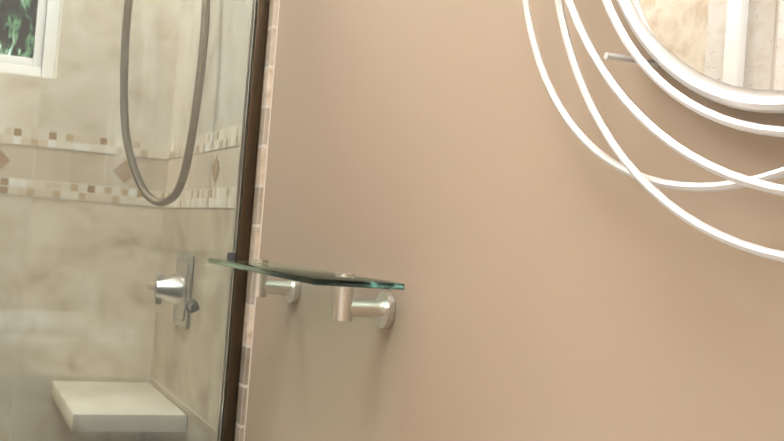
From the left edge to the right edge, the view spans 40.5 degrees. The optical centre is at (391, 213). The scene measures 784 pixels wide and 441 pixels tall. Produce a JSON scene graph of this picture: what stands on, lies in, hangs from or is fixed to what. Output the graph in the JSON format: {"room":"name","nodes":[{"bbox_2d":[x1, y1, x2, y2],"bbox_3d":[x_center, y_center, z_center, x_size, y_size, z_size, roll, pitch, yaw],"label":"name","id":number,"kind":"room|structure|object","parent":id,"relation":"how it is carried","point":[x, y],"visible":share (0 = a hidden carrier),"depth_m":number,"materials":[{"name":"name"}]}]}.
{"room":"bathroom","nodes":[
{"label":"bathroom","id":0,"kind":"room"},
{"bbox_2d":[245,0,783,440],"bbox_3d":[0.264,-0.118,0.928,0.120,2.720,4.300,5,-2,-23],"label":"wall","id":1,"kind":"structure","parent":0,"point":[499,220],"depth_m":1.06,"materials":[{"name":"beige paint"}]},
{"bbox_2d":[234,0,279,440],"bbox_3d":[-0.412,0.008,2.331,0.010,2.440,0.890,5,-2,-23],"label":"shower wall tile","id":2,"kind":"structure","parent":1,"relation":"attached to","point":[257,219],"depth_m":1.90,"materials":[{"name":"tile"}]},
{"bbox_2d":[208,258,404,328],"bbox_3d":[-0.139,0.108,1.511,0.130,0.067,0.535,5,-2,-23],"label":"glass shelf","id":3,"kind":"object","parent":1,"relation":"attached to","point":[380,309],"visible":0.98,"depth_m":1.34,"materials":[{"name":"clear glass"}]},
{"bbox_2d":[522,0,783,262],"bbox_3d":[0.282,-0.318,0.694,0.060,0.706,0.764,5,-2,-23],"label":"round mirror","id":4,"kind":"object","parent":1,"relation":"attached to","point":[729,53],"visible":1,"depth_m":0.78,"materials":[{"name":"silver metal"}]},
{"bbox_3d":[-0.363,1.218,0.176,1.640,0.080,3.390,5,-2,-23],"label":"floor","id":5,"kind":"structure","parent":0,"visible":0},
{"bbox_3d":[-0.871,1.085,1.719,1.136,0.190,0.152,5,-2,-23],"label":"sill","id":6,"kind":"structure","parent":5,"relation":"on","visible":0},
{"bbox_2d":[0,0,269,440],"bbox_3d":[-0.794,0.073,1.745,1.133,1.840,0.106,5,-2,-23],"label":"glass shower door","id":7,"kind":"structure","parent":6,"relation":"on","point":[129,132],"depth_m":1.87,"materials":[{"name":"clear glass"}]}
]}

